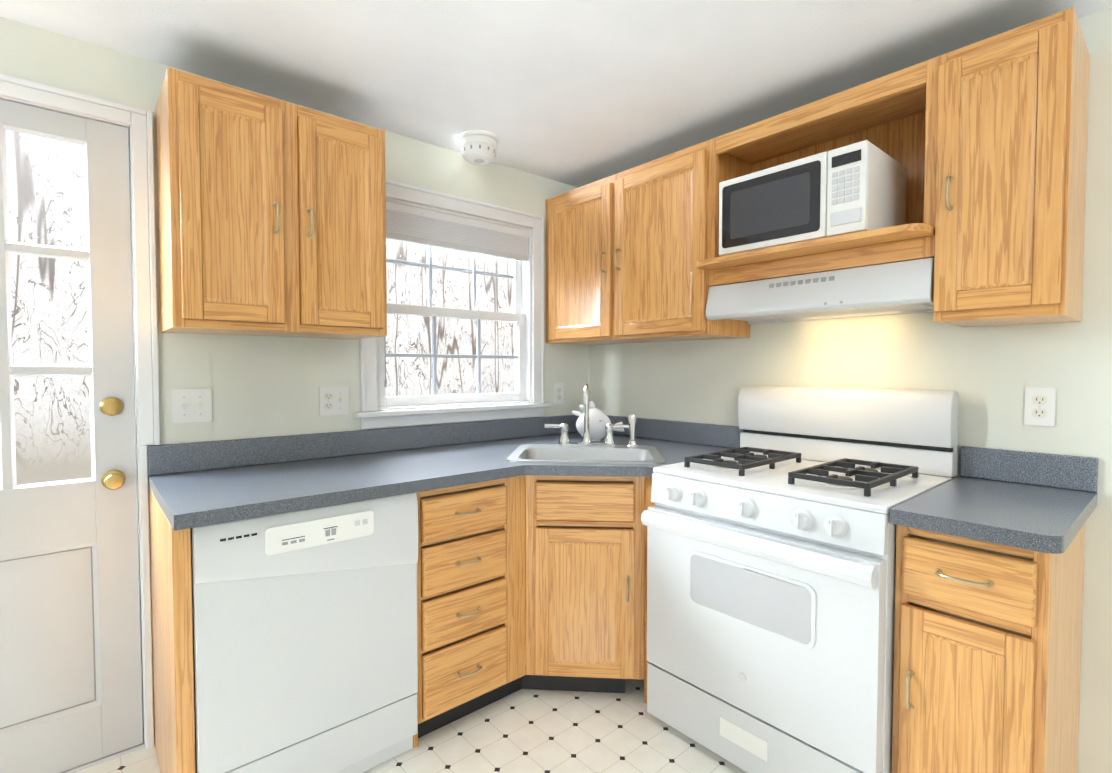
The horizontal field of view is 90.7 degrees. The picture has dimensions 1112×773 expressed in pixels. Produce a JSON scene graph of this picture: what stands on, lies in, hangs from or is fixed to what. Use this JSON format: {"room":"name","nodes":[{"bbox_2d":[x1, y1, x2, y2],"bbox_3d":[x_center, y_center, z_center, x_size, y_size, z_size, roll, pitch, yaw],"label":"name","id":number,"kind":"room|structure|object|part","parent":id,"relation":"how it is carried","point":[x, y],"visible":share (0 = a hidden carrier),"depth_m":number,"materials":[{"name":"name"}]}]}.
{"room":"kitchen","nodes":[
{"label":"kitchen","id":0,"kind":"room"},
{"bbox_2d":[0,17,588,743],"bbox_3d":[-1.537,0.072,1.758,4.440,2.280,0.140,-2,2,-41],"label":"wall","id":1,"kind":"structure","parent":0,"point":[264,385],"depth_m":2.05,"materials":[{"name":"paint"}]},
{"bbox_2d":[0,74,159,772],"bbox_3d":[-1.727,0.163,1.583,0.942,2.110,0.159,-2,2,-41],"label":"entry door","id":2,"kind":"structure","parent":1,"relation":"in","point":[137,122],"depth_m":1.79,"materials":[{"name":"white wood"}]},
{"bbox_3d":[-1.708,-0.226,1.548,0.604,1.059,0.004,-2,2,-41],"label":"door glass","id":3,"kind":"part","parent":2,"relation":"part of","materials":[{"name":"clear glass"}]},
{"bbox_2d":[0,99,142,772],"bbox_3d":[-1.684,0.188,1.534,0.816,2.034,0.104,-2,2,-41],"label":"door leaf","id":4,"kind":"structure","parent":2,"relation":"attached to","point":[70,670],"depth_m":1.73,"materials":[{"name":"white paint"}]},
{"bbox_3d":[-1.408,0.183,1.746,0.062,0.297,0.063,-2,2,-41],"label":"door knobs","id":5,"kind":"part","parent":4,"relation":"part of","materials":[{"name":"gold metal"}]},
{"bbox_2d":[171,389,211,422],"bbox_3d":[-1.255,0.067,1.897,0.116,0.115,0.015,-2,2,-41],"label":"switch plate","id":6,"kind":"object","parent":1,"relation":"attached to","point":[191,405],"visible":1,"depth_m":1.90,"materials":[{"name":"white plastic"}]},
{"bbox_2d":[156,67,386,338],"bbox_3d":[-0.955,-0.556,1.898,0.650,0.747,0.376,-2,2,-41],"label":"upper cabinet","id":7,"kind":"object","parent":1,"relation":"attached to","point":[271,216],"visible":1,"depth_m":1.74,"materials":[{"name":"brown wood"}]},
{"bbox_2d":[319,386,348,415],"bbox_3d":[-0.891,0.058,2.212,0.116,0.115,0.015,-2,2,-41],"label":"outlet","id":8,"kind":"object","parent":1,"relation":"attached to","point":[334,400],"visible":1,"depth_m":2.21,"materials":[{"name":"white plastic"}]},
{"bbox_2d":[148,415,742,475],"bbox_3d":[-0.257,0.237,2.114,2.040,0.100,1.000,-2,2,-41],"label":"backsplash","id":9,"kind":"structure","parent":1,"relation":"attached to","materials":[{"name":"laminate"}]},
{"bbox_2d":[353,180,552,428],"bbox_3d":[-0.474,-0.358,2.629,1.043,1.049,0.191,-2,2,-41],"label":"window","id":10,"kind":"structure","parent":1,"relation":"in","point":[371,415],"depth_m":2.64,"materials":[{"name":"white wood"}]},
{"bbox_3d":[-0.486,-0.360,2.644,0.811,0.879,0.066,-2,2,-41],"label":"window sashes","id":11,"kind":"part","parent":10,"relation":"part of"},
{"bbox_3d":[-0.486,-0.359,2.644,0.731,0.805,0.040,-2,2,-41],"label":"glass","id":12,"kind":"part","parent":10,"relation":"part of","materials":[{"name":"clear glass"}]},
{"bbox_2d":[384,201,528,386],"bbox_3d":[-0.456,-0.402,2.606,0.807,0.794,0.025,-2,2,-41],"label":"window blind","id":13,"kind":"object","parent":10,"relation":"attached to","point":[409,224],"visible":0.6,"depth_m":2.56,"materials":[{"name":"white fabric"}]},
{"bbox_2d":[554,383,563,403],"bbox_3d":[0.015,0.039,3.000,0.070,0.115,0.007,-2,2,-41],"label":"outlet","id":14,"kind":"object","parent":1,"relation":"attached to","point":[558,393],"visible":1,"depth_m":3.00,"materials":[{"name":"white plastic"}]},
{"bbox_2d":[75,612,746,772],"bbox_3d":[-0.033,1.293,0.162,4.580,0.060,4.580,-2,2,-41],"label":"floor","id":15,"kind":"structure","parent":0,"point":[536,731],"depth_m":1.86,"materials":[{"name":"tile"}]},
{"bbox_2d":[191,492,417,772],"bbox_3d":[-0.871,0.775,1.810,0.606,0.871,0.616,-2,2,-41],"label":"dishwasher","id":16,"kind":"object","parent":15,"relation":"on","point":[304,641],"visible":0.67,"depth_m":1.56,"materials":[{"name":"white metal"}]},
{"bbox_2d":[517,475,652,703],"bbox_3d":[0.110,0.764,2.102,0.332,0.876,0.333,-2,2,-41],"label":"base cabinet","id":17,"kind":"object","parent":15,"relation":"on","point":[569,616],"depth_m":2.08,"materials":[{"name":"brown wood"}]},
{"bbox_2d":[148,415,742,530],"bbox_3d":[-0.257,0.256,2.115,2.040,0.138,1.000,-2,2,-41],"label":"countertop","id":18,"kind":"structure","parent":17,"relation":"on","point":[196,484],"depth_m":2.00,"materials":[{"name":"laminate"}]},
{"bbox_2d":[507,383,664,495],"bbox_3d":[0.125,0.222,2.294,0.610,0.463,0.470,0,2,4],"label":"sink","id":19,"kind":"object","parent":18,"relation":"in","point":[609,450],"visible":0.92,"depth_m":2.42,"materials":[{"name":"silver metal"}]},
{"bbox_2d":[545,383,637,447],"bbox_3d":[0.161,0.127,2.472,0.316,0.285,0.314,-2,2,-41],"label":"sink faucet","id":20,"kind":"object","parent":18,"relation":"on","point":[609,442],"depth_m":2.46,"materials":[{"name":"silver metal"}]},
{"bbox_2d":[572,401,623,441],"bbox_3d":[0.210,0.170,2.684,0.187,0.197,0.187,-2,2,-41],"label":"teapot","id":21,"kind":"object","parent":18,"relation":"on","point":[599,420],"visible":0.73,"depth_m":2.66,"materials":[{"name":"white ceramic"}]},
{"bbox_2d":[641,385,958,772],"bbox_3d":[0.809,0.609,1.878,0.716,1.198,0.756,-2,2,-41],"label":"gas range","id":22,"kind":"object","parent":15,"relation":"on","point":[771,570],"visible":0.98,"depth_m":1.68,"materials":[{"name":"white metal"}]},
{"bbox_3d":[0.570,0.808,1.678,0.086,0.742,0.750,-2,2,-41],"label":"oven door","id":23,"kind":"part","parent":22,"relation":"part of","materials":[{"name":"white metal"}]},
{"bbox_2d":[892,523,1084,772],"bbox_3d":[1.192,0.783,1.509,0.661,0.875,0.300,-2,2,-41],"label":"base cabinet","id":24,"kind":"object","parent":15,"relation":"on","point":[987,652],"visible":0.83,"depth_m":1.31,"materials":[{"name":"brown wood"}]},
{"bbox_2d":[890,446,1098,553],"bbox_3d":[1.201,0.276,1.485,0.658,0.138,0.324,-2,2,-41],"label":"countertop","id":25,"kind":"structure","parent":24,"relation":"on","point":[1041,502],"depth_m":1.47,"materials":[{"name":"laminate"}]},
{"bbox_2d":[0,0,1111,187],"bbox_3d":[-0.033,-1.026,0.089,4.580,0.020,4.580,-2,2,-41],"label":"ceiling","id":26,"kind":"structure","parent":0,"point":[578,93],"depth_m":1.77,"materials":[{"name":"paint"}]},
{"bbox_2d":[458,130,499,164],"bbox_3d":[-0.338,-1.038,2.416,0.180,0.100,0.180,-2,2,-41],"label":"smoke detector","id":27,"kind":"object","parent":26,"relation":"attached to","point":[478,147],"visible":1,"depth_m":2.36,"materials":[{"name":"white plastic"}]},
{"bbox_2d":[589,7,1111,772],"bbox_3d":[1.601,0.076,1.629,0.140,2.280,4.440,-2,2,-41],"label":"wall","id":28,"kind":"structure","parent":0,"point":[989,375],"depth_m":1.75,"materials":[{"name":"paint"}]},
{"bbox_2d":[545,134,764,344],"bbox_3d":[0.396,-0.603,2.630,0.344,0.764,1.033,-2,2,-41],"label":"upper cabinet","id":29,"kind":"object","parent":28,"relation":"attached to","point":[632,255],"depth_m":2.38,"materials":[{"name":"brown wood"}]},
{"bbox_2d":[697,223,934,270],"bbox_3d":[0.920,-0.460,1.940,0.436,0.020,0.760,-2,2,-41],"label":"shelf","id":30,"kind":"object","parent":29,"relation":"attached to","point":[906,234],"depth_m":1.76,"materials":[{"name":"brown wood"}]},
{"bbox_2d":[719,140,906,255],"bbox_3d":[0.892,-0.608,1.940,0.359,0.273,0.500,-2,2,-41],"label":"microwave","id":31,"kind":"object","parent":30,"relation":"on","point":[856,187],"visible":0.92,"depth_m":1.77,"materials":[{"name":"white plastic"}]},
{"bbox_2d":[706,258,933,323],"bbox_3d":[0.962,-0.323,1.981,0.344,0.130,0.754,-2,2,-41],"label":"range hood","id":32,"kind":"object","parent":29,"relation":"attached to","point":[904,287],"visible":0.96,"depth_m":1.84,"materials":[{"name":"white metal"}]},
{"bbox_2d":[913,7,1089,326],"bbox_3d":[1.295,-0.570,1.590,0.344,0.764,0.313,-2,2,-41],"label":"upper cabinet","id":33,"kind":"object","parent":28,"relation":"attached to","point":[984,142],"depth_m":1.47,"materials":[{"name":"brown wood"}]},
{"bbox_2d":[960,446,1098,492],"bbox_3d":[1.443,0.250,1.693,0.019,0.100,0.324,-2,2,-41],"label":"backsplash","id":34,"kind":"structure","parent":28,"relation":"attached to","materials":[{"name":"laminate"}]},
{"bbox_2d":[1024,387,1055,425],"bbox_3d":[1.468,0.061,1.668,0.007,0.115,0.070,-2,2,-41],"label":"outlet","id":35,"kind":"object","parent":28,"relation":"attached to","point":[1039,409],"visible":1,"depth_m":1.67,"materials":[{"name":"white plastic"}]},
{"label":"outside","id":36,"kind":"structure","parent":0,"visible":0},
{"bbox_2d":[0,130,513,484],"bbox_3d":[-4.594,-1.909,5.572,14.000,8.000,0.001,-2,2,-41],"label":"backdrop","id":37,"kind":"structure","parent":36,"point":[405,334],"depth_m":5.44,"materials":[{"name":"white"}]}
]}

